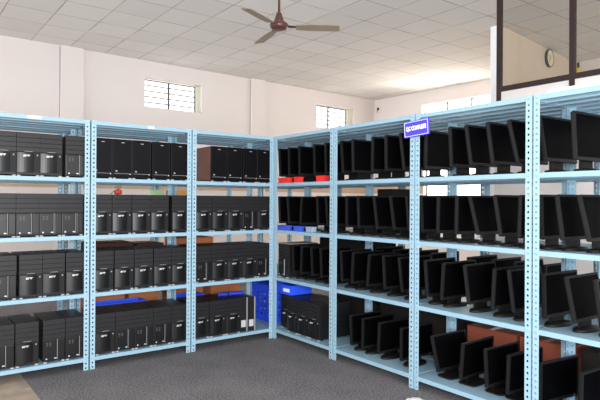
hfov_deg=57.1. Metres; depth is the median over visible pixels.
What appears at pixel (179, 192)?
carton
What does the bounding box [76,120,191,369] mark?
rack
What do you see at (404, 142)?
monitor
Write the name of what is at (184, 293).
plastic crate
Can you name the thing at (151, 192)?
carton
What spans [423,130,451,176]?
monitor
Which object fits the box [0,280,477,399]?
carpet
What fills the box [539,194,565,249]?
monitor
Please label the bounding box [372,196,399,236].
monitor
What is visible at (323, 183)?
shelf
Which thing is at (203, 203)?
computer
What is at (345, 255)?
monitor
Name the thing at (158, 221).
computer
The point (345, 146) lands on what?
monitor
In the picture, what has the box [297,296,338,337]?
computer
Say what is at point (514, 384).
monitor
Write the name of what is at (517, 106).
shelf
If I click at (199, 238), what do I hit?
carton
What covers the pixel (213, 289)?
carton
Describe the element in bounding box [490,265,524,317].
monitor
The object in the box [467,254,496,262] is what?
monitor
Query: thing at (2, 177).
shelf
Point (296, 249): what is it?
monitor
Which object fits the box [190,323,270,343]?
shelf
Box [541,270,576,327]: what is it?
monitor
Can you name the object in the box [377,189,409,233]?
carton
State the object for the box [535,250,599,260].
shelf
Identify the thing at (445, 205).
monitor
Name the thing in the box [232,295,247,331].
computer
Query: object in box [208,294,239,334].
computer
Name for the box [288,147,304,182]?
monitor
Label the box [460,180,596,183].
shelf
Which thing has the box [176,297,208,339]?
computer
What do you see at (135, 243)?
carton
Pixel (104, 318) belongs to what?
computer
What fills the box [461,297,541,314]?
shelf
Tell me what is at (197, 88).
trim
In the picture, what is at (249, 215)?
computer
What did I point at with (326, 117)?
window
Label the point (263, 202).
computer
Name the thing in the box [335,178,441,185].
shelf
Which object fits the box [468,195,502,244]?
monitor
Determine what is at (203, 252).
computer
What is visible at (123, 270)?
computer
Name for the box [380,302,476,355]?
carton
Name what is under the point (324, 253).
monitor
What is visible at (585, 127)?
monitor
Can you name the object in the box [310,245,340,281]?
monitor
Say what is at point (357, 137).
shelf
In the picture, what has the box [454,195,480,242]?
monitor
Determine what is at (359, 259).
monitor
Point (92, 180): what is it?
shelf
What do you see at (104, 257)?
computer
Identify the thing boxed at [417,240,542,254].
shelf
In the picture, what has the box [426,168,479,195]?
window
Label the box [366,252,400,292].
monitor
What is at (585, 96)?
shelf
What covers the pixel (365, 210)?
monitor
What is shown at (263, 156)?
computer
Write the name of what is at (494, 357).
monitor
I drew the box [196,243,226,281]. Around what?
computer
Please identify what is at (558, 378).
monitor
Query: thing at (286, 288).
plastic tray
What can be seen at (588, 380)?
monitor
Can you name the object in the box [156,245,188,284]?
computer
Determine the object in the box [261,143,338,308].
rack
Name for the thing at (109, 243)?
carton
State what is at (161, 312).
computer
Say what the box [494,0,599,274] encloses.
wall
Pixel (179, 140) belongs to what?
shelf
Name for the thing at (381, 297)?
shelf
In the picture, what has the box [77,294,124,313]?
carton
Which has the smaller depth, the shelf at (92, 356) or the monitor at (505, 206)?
the monitor at (505, 206)
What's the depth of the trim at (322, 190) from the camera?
10.56 m
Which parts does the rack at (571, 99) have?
post, post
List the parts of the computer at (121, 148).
edge trim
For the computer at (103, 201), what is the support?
on the rack at (95, 126)
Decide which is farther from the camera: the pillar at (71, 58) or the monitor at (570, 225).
the pillar at (71, 58)
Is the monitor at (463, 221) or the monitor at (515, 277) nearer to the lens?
the monitor at (515, 277)
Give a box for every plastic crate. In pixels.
[86,297,146,305]
[168,291,204,297]
[250,280,281,322]
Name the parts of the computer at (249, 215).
door, door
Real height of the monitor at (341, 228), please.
0.354 m
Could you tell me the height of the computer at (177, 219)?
0.352 m
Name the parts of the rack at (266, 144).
post, post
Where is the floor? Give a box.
[0,373,39,399]
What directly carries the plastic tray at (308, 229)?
on the rack at (307, 138)
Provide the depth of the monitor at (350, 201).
5.01 m
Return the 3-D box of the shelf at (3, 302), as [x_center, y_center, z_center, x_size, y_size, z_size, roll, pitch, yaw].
[-2.308,0.812,4.601,0.924,0.034,0.449,0,0,-37]
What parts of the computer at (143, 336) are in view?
door, door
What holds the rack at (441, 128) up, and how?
on the carpet
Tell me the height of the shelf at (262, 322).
0.034 m
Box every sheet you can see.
[217,291,242,296]
[278,241,317,243]
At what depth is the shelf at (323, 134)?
5.55 m
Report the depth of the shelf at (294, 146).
6.61 m
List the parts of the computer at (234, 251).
door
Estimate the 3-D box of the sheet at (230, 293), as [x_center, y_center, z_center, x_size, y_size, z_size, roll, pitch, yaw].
[-0.725,0.977,5.751,0.280,0.049,0.049,0,0,-31]
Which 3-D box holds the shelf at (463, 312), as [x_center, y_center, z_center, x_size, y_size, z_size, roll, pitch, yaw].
[1.357,0.832,4.018,0.449,0.034,0.956,0,0,-37]
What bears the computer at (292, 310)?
on the rack at (307, 138)
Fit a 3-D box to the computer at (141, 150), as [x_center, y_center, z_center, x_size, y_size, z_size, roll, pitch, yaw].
[-1.555,-0.362,5.158,0.172,0.352,0.403,0,0,-37]
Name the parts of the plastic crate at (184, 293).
panel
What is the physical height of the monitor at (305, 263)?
0.347 m
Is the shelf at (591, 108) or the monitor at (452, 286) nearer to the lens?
the shelf at (591, 108)
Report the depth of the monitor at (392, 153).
4.63 m
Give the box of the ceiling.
[0,0,599,99]
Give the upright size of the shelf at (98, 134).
0.034 m
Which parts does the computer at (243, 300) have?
port plate, edge trim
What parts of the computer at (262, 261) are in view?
door, door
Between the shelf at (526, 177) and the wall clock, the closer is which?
the shelf at (526, 177)
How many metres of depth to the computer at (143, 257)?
5.01 m
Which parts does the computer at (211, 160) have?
panel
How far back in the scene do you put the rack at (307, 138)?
5.41 m
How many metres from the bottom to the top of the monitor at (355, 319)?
0.329 m
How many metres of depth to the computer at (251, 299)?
5.70 m
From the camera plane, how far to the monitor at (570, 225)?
3.45 m
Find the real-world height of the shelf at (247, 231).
0.034 m
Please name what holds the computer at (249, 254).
on the rack at (196, 134)
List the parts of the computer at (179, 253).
door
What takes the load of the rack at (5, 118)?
on the carpet
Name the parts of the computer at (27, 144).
door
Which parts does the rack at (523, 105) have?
post, post, post, post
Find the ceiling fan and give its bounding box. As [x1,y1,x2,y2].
[241,0,339,43]
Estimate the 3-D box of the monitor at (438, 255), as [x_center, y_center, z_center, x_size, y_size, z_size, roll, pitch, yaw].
[1.277,0.639,4.915,0.388,0.353,0.125,0,0,-37]
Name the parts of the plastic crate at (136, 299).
panel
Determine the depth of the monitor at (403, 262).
4.50 m
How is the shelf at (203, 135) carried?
attached to the rack at (196, 134)
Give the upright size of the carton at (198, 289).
0.445 m
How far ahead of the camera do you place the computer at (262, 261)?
5.79 m
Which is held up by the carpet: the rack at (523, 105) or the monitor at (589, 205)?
the rack at (523, 105)
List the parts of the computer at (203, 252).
door, door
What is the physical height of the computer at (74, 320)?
0.352 m
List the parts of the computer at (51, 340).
door, door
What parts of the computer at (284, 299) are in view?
door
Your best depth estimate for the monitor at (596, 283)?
3.22 m
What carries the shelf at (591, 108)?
attached to the rack at (591, 108)
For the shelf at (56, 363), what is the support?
attached to the rack at (5, 118)
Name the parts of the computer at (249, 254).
door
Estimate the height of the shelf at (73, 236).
0.034 m
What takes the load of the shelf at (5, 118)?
attached to the rack at (5, 118)
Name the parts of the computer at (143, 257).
door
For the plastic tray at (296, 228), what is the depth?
5.57 m
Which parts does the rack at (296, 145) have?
post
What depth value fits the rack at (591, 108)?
3.80 m
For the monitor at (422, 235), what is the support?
on the rack at (396, 366)
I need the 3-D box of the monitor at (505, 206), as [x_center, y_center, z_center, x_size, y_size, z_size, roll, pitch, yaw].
[1.490,0.142,3.852,0.366,0.354,0.125,0,0,-37]
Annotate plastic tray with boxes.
[277,282,311,295]
[278,177,292,182]
[278,225,291,229]
[293,177,303,182]
[293,226,304,230]
[305,227,316,231]
[315,175,329,181]
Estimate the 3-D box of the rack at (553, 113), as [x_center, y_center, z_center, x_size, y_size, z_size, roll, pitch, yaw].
[1.727,0.403,4.294,0.459,2.130,0.962,0,0,-37]
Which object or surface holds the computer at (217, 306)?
on the rack at (196, 134)
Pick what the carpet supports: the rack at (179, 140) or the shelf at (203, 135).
the rack at (179, 140)
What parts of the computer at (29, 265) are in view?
door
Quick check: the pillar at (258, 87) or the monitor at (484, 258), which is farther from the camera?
the pillar at (258, 87)
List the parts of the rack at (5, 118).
post, post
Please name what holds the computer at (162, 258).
on the rack at (95, 126)
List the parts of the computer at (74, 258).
door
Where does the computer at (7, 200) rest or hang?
on the rack at (5, 118)
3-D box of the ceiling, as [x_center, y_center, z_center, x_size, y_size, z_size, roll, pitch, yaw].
[1.034,-2.595,4.940,15.000,0.120,15.000,0,0,-37]
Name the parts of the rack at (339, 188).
post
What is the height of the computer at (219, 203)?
0.352 m
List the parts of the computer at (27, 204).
door, door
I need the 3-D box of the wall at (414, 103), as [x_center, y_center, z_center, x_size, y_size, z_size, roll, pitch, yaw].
[6.130,-0.491,8.804,0.220,4.006,13.750,0,0,-39]
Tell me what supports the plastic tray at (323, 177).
on the rack at (307, 138)
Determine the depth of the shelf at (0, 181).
5.02 m
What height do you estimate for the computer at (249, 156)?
0.352 m
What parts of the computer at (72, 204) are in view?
door, door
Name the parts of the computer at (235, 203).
door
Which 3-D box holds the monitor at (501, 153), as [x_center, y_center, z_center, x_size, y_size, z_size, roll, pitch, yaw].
[1.454,-0.357,3.904,0.366,0.370,0.125,0,0,-37]
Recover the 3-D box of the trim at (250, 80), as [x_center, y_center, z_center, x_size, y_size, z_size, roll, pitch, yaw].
[-1.038,-1.470,11.482,0.012,2.080,0.012,0,0,-39]
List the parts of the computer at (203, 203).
door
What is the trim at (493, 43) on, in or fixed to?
attached to the wall at (523, 58)
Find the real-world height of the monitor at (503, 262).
0.352 m
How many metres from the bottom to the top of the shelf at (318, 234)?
0.034 m
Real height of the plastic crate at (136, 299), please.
0.350 m
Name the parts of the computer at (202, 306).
door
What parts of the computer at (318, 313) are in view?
door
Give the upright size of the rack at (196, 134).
2.130 m
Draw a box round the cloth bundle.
[110,184,121,194]
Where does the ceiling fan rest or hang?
hanging from the ceiling
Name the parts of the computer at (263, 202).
door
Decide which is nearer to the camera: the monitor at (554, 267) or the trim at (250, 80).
the monitor at (554, 267)
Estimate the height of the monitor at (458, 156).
0.370 m
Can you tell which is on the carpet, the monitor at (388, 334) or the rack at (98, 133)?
the rack at (98, 133)
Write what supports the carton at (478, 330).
on the rack at (553, 113)
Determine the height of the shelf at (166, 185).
0.034 m
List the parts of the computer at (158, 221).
door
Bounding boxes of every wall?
[0,35,373,263]
[374,58,599,260]
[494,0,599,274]
[503,27,568,85]
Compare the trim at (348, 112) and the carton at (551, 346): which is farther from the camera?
the trim at (348, 112)
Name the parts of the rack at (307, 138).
post, post, post, post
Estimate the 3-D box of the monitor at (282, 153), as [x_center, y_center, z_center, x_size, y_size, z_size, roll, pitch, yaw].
[-0.080,-0.361,5.952,0.366,0.370,0.125,0,0,-37]
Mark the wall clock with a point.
(549, 56)
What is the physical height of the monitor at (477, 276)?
0.349 m
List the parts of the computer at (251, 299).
port plate, edge trim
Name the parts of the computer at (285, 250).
door, door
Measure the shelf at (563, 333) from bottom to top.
0.034 m
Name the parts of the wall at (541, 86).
post, rail, panel, post, rail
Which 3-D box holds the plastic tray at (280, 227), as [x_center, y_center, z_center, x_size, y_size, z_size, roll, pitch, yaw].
[-0.159,0.290,5.793,0.067,0.050,0.178,0,0,-37]
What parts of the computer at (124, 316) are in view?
door, door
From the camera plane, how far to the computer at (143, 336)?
5.03 m
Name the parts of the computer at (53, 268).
door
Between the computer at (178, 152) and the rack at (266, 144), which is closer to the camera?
the computer at (178, 152)
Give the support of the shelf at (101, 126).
attached to the rack at (95, 126)
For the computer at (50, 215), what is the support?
on the rack at (5, 118)
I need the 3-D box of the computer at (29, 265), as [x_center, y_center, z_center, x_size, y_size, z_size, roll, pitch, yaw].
[-2.288,0.618,4.604,0.172,0.352,0.418,0,0,-37]
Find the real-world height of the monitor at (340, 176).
0.370 m
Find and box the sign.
[404,117,429,137]
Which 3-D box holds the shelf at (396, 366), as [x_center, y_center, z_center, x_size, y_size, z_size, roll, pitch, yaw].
[0.770,1.377,4.797,0.449,0.034,0.956,0,0,-37]
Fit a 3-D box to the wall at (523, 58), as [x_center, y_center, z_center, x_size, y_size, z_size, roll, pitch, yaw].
[3.840,-0.504,8.976,2.880,4.006,0.140,0,0,-45]
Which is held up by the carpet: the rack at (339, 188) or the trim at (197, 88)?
the rack at (339, 188)
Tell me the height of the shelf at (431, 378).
0.034 m
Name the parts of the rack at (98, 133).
post, post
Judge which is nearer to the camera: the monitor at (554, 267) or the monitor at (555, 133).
the monitor at (555, 133)
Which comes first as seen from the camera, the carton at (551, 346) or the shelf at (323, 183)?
the carton at (551, 346)
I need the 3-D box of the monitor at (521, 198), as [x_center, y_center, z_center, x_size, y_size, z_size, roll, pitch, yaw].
[1.573,0.143,3.740,0.366,0.352,0.125,0,0,-37]
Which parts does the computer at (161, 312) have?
door, door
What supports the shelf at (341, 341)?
attached to the rack at (307, 138)
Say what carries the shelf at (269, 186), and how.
attached to the rack at (266, 144)
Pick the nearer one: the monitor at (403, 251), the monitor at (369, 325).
the monitor at (369, 325)
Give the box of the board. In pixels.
[549,81,599,92]
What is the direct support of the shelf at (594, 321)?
attached to the rack at (591, 108)
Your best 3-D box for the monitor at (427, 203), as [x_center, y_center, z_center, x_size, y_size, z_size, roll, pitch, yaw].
[1.079,0.141,4.400,0.366,0.354,0.125,0,0,-37]
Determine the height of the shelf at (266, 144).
0.034 m
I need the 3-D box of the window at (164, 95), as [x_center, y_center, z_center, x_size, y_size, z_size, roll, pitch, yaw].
[-2.479,-1.961,10.467,1.080,0.520,0.038,0,0,-39]
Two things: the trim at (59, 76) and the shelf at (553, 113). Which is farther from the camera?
the trim at (59, 76)
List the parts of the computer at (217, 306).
door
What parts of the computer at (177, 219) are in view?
door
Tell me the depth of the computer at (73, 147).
4.65 m
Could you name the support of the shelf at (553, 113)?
attached to the rack at (553, 113)
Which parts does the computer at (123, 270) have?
door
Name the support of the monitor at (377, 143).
on the rack at (396, 366)
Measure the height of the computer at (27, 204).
0.352 m
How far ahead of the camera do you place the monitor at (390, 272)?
4.65 m
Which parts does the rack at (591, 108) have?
post, post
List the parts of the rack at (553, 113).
post, post, post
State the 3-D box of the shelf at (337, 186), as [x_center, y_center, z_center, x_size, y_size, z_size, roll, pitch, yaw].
[0.563,-0.154,5.857,0.449,0.034,0.956,0,0,-37]
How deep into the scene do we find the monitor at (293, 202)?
5.74 m
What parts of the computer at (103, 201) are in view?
door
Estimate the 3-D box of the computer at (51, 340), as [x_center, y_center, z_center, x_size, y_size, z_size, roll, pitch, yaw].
[-2.153,1.166,4.720,0.172,0.352,0.406,0,0,-37]
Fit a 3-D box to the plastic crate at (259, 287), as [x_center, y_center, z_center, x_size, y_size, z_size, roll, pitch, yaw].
[-0.323,1.157,6.342,0.317,0.400,0.472,0,0,-37]
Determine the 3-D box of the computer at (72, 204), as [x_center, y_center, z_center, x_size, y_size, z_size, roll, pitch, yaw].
[-2.035,0.125,4.806,0.172,0.352,0.406,0,0,-37]
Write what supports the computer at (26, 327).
on the rack at (5, 118)
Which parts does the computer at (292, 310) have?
door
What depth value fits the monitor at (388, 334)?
4.72 m
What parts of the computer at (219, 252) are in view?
door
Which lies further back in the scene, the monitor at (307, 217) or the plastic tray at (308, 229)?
the monitor at (307, 217)
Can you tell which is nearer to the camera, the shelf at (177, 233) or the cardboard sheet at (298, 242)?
the shelf at (177, 233)
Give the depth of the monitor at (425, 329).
4.57 m
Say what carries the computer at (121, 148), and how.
on the rack at (95, 126)
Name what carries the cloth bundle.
on the computer at (121, 204)
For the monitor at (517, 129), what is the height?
0.367 m
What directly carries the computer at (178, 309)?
on the rack at (95, 126)
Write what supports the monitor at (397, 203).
on the rack at (396, 366)
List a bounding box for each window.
[145,79,194,111]
[316,105,345,127]
[425,95,489,112]
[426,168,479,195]
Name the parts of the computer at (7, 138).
door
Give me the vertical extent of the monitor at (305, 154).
0.370 m
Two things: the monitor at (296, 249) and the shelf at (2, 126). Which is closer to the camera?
the shelf at (2, 126)
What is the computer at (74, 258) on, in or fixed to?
on the rack at (5, 118)
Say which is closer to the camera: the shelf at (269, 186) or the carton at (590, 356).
the carton at (590, 356)
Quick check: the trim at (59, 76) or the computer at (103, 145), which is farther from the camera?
the trim at (59, 76)
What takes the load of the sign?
attached to the rack at (396, 366)
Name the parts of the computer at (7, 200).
door, door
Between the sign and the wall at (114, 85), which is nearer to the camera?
the sign
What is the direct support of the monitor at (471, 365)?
on the rack at (523, 105)
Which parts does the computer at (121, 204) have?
door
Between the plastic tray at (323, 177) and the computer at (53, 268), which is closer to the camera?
the computer at (53, 268)
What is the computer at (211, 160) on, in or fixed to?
on the rack at (196, 134)
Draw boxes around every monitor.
[278,148,294,181]
[278,196,294,227]
[286,196,305,229]
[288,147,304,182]
[292,244,321,278]
[298,146,319,181]
[299,196,321,230]
[300,245,329,279]
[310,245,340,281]
[313,144,331,179]
[316,196,331,232]
[319,246,350,283]
[324,143,348,180]
[325,196,349,232]
[339,249,371,287]
[340,140,357,179]
[345,196,364,234]
[349,310,381,350]
[350,250,383,289]
[351,139,377,179]
[357,196,381,235]
[361,313,393,354]
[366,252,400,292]
[371,137,391,178]
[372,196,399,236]
[374,246,402,252]
[377,317,408,359]
[382,253,411,296]
[384,135,408,178]
[389,196,411,237]
[392,248,421,253]
[397,255,430,299]
[399,133,428,177]
[399,322,432,366]
[405,195,426,239]
[409,249,438,255]
[419,195,442,240]
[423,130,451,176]
[423,257,455,304]
[429,251,458,260]
[430,329,467,379]
[436,195,460,241]
[440,260,475,307]
[448,126,474,175]
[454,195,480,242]
[459,336,493,386]
[463,261,495,312]
[464,124,496,174]
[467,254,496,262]
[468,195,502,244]
[483,341,519,395]
[485,121,520,174]
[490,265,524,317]
[491,257,520,267]
[493,195,522,246]
[505,346,542,399]
[506,266,541,321]
[507,119,547,173]
[512,258,543,273]
[517,195,543,247]
[537,115,576,171]
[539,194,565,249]
[539,355,578,399]
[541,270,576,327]
[542,262,560,272]
[554,194,588,250]
[564,272,599,332]
[570,110,599,170]
[576,194,599,252]
[578,366,599,399]
[593,279,599,336]
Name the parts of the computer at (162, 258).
door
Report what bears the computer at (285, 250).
on the rack at (307, 138)
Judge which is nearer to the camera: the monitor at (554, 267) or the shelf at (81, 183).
the monitor at (554, 267)
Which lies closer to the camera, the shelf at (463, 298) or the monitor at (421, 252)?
the shelf at (463, 298)
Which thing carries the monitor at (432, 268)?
on the rack at (523, 105)
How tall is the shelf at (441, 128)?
0.034 m
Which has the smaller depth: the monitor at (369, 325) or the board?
the board
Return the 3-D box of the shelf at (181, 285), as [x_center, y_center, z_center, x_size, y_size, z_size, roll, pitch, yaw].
[-1.554,0.818,5.166,0.924,0.034,0.449,0,0,-37]
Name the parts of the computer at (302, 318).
door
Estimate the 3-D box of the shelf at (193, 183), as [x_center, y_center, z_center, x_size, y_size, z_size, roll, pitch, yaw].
[-0.793,-0.162,5.734,0.924,0.034,0.449,0,0,-37]
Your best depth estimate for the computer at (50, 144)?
4.54 m
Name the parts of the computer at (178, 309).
door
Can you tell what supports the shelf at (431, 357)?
attached to the rack at (441, 128)
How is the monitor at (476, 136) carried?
on the rack at (523, 105)
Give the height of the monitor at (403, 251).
0.352 m
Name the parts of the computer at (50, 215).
door, door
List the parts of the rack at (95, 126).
post, post, post, post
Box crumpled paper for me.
[406,397,421,399]
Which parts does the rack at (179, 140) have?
post, post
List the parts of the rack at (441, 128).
post, post, post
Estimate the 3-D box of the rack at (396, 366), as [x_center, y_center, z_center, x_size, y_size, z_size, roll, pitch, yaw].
[0.774,0.399,4.798,0.459,2.130,0.962,0,0,-37]
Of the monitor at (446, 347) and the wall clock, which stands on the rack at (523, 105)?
the monitor at (446, 347)
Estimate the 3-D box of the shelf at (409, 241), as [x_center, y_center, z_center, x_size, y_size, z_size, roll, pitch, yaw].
[0.776,0.336,4.800,0.449,0.034,0.956,0,0,-37]
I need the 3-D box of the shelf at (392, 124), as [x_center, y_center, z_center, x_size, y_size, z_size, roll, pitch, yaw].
[0.782,-0.646,4.802,0.449,0.034,0.956,0,0,-37]
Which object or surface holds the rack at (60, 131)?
on the carpet
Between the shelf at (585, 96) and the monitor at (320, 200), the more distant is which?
the monitor at (320, 200)
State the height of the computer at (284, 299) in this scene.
0.352 m
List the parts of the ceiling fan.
blade, blade, motor, blade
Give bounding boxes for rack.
[0,112,89,375]
[0,124,73,310]
[63,130,170,309]
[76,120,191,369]
[155,138,249,299]
[173,129,272,351]
[228,137,306,337]
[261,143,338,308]
[273,127,368,358]
[308,135,400,245]
[333,114,450,387]
[370,124,484,359]
[414,95,566,399]
[453,109,598,396]
[532,85,599,399]
[571,104,599,399]
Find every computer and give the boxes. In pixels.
[0,130,15,175]
[0,193,15,237]
[0,252,16,299]
[0,316,13,368]
[7,314,38,367]
[10,132,39,175]
[11,251,42,298]
[15,193,39,236]
[33,311,64,363]
[34,250,64,296]
[39,133,61,176]
[39,194,61,236]
[55,249,86,294]
[55,309,86,359]
[61,194,82,235]
[62,135,86,177]
[80,138,111,178]
[81,248,113,291]
[82,194,111,234]
[83,306,114,354]
[102,304,134,351]
[103,247,133,289]
[111,194,131,233]
[112,139,131,178]
[121,302,152,348]
[122,246,152,288]
[131,140,150,179]
[131,195,150,233]
[139,245,171,286]
[139,300,170,345]
[141,142,169,179]
[150,195,168,232]
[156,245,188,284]
[156,298,185,342]
[168,195,188,232]
[170,143,186,180]
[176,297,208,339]
[179,244,211,282]
[191,196,211,231]
[194,146,225,181]
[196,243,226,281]
[196,295,225,336]
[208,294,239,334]
[211,196,227,230]
[213,242,241,279]
[216,147,241,181]
[225,242,256,278]
[227,196,242,230]
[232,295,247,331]
[239,241,270,276]
[240,294,254,330]
[241,148,256,182]
[241,196,256,229]
[245,149,269,182]
[257,196,269,229]
[278,243,317,277]
[281,293,313,327]
[287,294,325,333]
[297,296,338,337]
[308,299,349,341]
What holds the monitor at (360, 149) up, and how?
on the rack at (396, 366)
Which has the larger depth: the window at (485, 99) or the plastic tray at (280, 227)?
the window at (485, 99)
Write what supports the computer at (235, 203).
on the rack at (196, 134)
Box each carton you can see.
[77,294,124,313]
[78,240,132,248]
[125,291,157,300]
[131,241,163,245]
[149,190,163,194]
[162,286,202,298]
[165,190,186,194]
[165,235,212,245]
[203,283,239,294]
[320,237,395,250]
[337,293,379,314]
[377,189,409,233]
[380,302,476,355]
[467,322,524,345]
[520,335,592,371]
[582,346,599,371]
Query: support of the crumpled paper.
on the carpet
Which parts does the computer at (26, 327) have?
door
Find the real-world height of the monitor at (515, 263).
0.354 m
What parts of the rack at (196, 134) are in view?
post, post, post, post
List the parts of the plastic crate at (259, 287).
panel, panel, panel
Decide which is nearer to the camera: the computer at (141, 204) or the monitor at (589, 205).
the monitor at (589, 205)
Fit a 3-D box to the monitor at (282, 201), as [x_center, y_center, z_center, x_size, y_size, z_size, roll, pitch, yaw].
[-0.083,0.138,5.951,0.366,0.354,0.125,0,0,-37]
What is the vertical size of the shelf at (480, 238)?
0.034 m
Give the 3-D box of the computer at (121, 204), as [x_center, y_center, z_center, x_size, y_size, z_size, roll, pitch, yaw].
[-1.695,0.128,5.052,0.172,0.352,0.418,0,0,-37]
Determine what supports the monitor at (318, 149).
on the rack at (307, 138)
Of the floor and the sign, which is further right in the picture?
the sign
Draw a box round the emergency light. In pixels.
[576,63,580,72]
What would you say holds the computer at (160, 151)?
on the rack at (95, 126)
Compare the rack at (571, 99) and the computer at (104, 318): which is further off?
the computer at (104, 318)
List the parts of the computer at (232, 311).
door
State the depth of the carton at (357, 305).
5.60 m
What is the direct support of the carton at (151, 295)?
on the rack at (98, 133)
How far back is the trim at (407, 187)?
13.39 m
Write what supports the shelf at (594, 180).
attached to the rack at (591, 108)
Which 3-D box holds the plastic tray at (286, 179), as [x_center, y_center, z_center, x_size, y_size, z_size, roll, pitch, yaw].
[-0.154,-0.205,5.793,0.067,0.058,0.183,0,0,-37]
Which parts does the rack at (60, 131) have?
post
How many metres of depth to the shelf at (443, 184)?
5.13 m
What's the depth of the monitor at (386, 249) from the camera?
5.43 m
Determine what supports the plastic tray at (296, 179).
on the rack at (307, 138)
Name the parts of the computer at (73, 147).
door, door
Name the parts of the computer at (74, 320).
door, door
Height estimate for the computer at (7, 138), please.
0.352 m
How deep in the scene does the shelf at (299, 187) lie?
6.68 m
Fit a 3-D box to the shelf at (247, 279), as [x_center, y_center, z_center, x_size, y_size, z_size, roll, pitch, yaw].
[-0.799,0.824,5.731,0.924,0.034,0.449,0,0,-37]
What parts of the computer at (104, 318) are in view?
door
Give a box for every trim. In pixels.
[0,179,373,193]
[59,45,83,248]
[59,76,59,117]
[195,86,199,112]
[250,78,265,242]
[250,80,250,119]
[346,109,351,124]
[374,186,488,193]
[490,26,496,254]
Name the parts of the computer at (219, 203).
door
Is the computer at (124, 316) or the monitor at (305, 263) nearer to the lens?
the computer at (124, 316)
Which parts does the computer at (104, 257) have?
door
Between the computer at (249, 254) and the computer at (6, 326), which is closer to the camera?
the computer at (6, 326)
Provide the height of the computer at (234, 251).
0.352 m
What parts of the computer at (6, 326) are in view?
door, door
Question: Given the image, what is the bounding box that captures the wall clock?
[545,49,553,66]
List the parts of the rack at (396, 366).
post, post, post, post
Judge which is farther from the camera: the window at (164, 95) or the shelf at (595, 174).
the window at (164, 95)
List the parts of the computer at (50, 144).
door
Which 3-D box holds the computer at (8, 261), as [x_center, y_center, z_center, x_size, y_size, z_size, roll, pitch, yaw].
[-2.448,0.617,4.500,0.172,0.352,0.406,0,0,-37]
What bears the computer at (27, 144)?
on the rack at (5, 118)
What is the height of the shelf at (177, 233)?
0.034 m
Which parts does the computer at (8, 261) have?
door, door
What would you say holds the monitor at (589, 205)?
on the rack at (571, 99)
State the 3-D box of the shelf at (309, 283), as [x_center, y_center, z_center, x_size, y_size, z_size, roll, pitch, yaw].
[0.189,0.829,5.578,0.449,0.034,0.956,0,0,-37]
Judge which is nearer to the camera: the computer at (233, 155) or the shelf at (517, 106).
the shelf at (517, 106)
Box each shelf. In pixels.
[0,112,84,128]
[0,124,70,133]
[0,175,87,182]
[0,181,69,183]
[0,234,86,241]
[0,292,85,305]
[0,356,86,375]
[65,130,167,140]
[78,121,187,136]
[80,178,189,184]
[81,183,165,185]
[83,231,188,238]
[86,340,188,359]
[92,283,188,296]
[157,138,246,146]
[166,185,242,187]
[175,130,269,142]
[182,181,271,186]
[183,229,268,234]
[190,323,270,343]
[193,276,268,286]
[232,140,303,148]
[243,186,298,188]
[255,318,281,327]
[263,187,320,188]
[264,143,323,149]
[274,276,347,290]
[274,327,350,349]
[276,181,364,186]
[276,230,348,237]
[277,128,365,142]
[311,135,383,143]
[318,186,398,187]
[334,287,431,307]
[334,344,435,377]
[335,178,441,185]
[337,115,447,134]
[337,234,424,244]
[373,183,481,186]
[374,124,464,135]
[416,301,548,331]
[416,370,509,399]
[417,173,556,182]
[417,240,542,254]
[420,97,564,123]
[421,355,433,359]
[458,109,596,126]
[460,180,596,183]
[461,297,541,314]
[475,237,591,245]
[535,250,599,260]
[535,320,599,347]
[536,85,599,107]
[536,170,599,179]
[577,104,599,113]
[580,179,599,181]
[592,318,598,324]
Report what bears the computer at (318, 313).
on the rack at (307, 138)
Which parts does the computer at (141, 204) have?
door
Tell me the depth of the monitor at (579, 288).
3.41 m

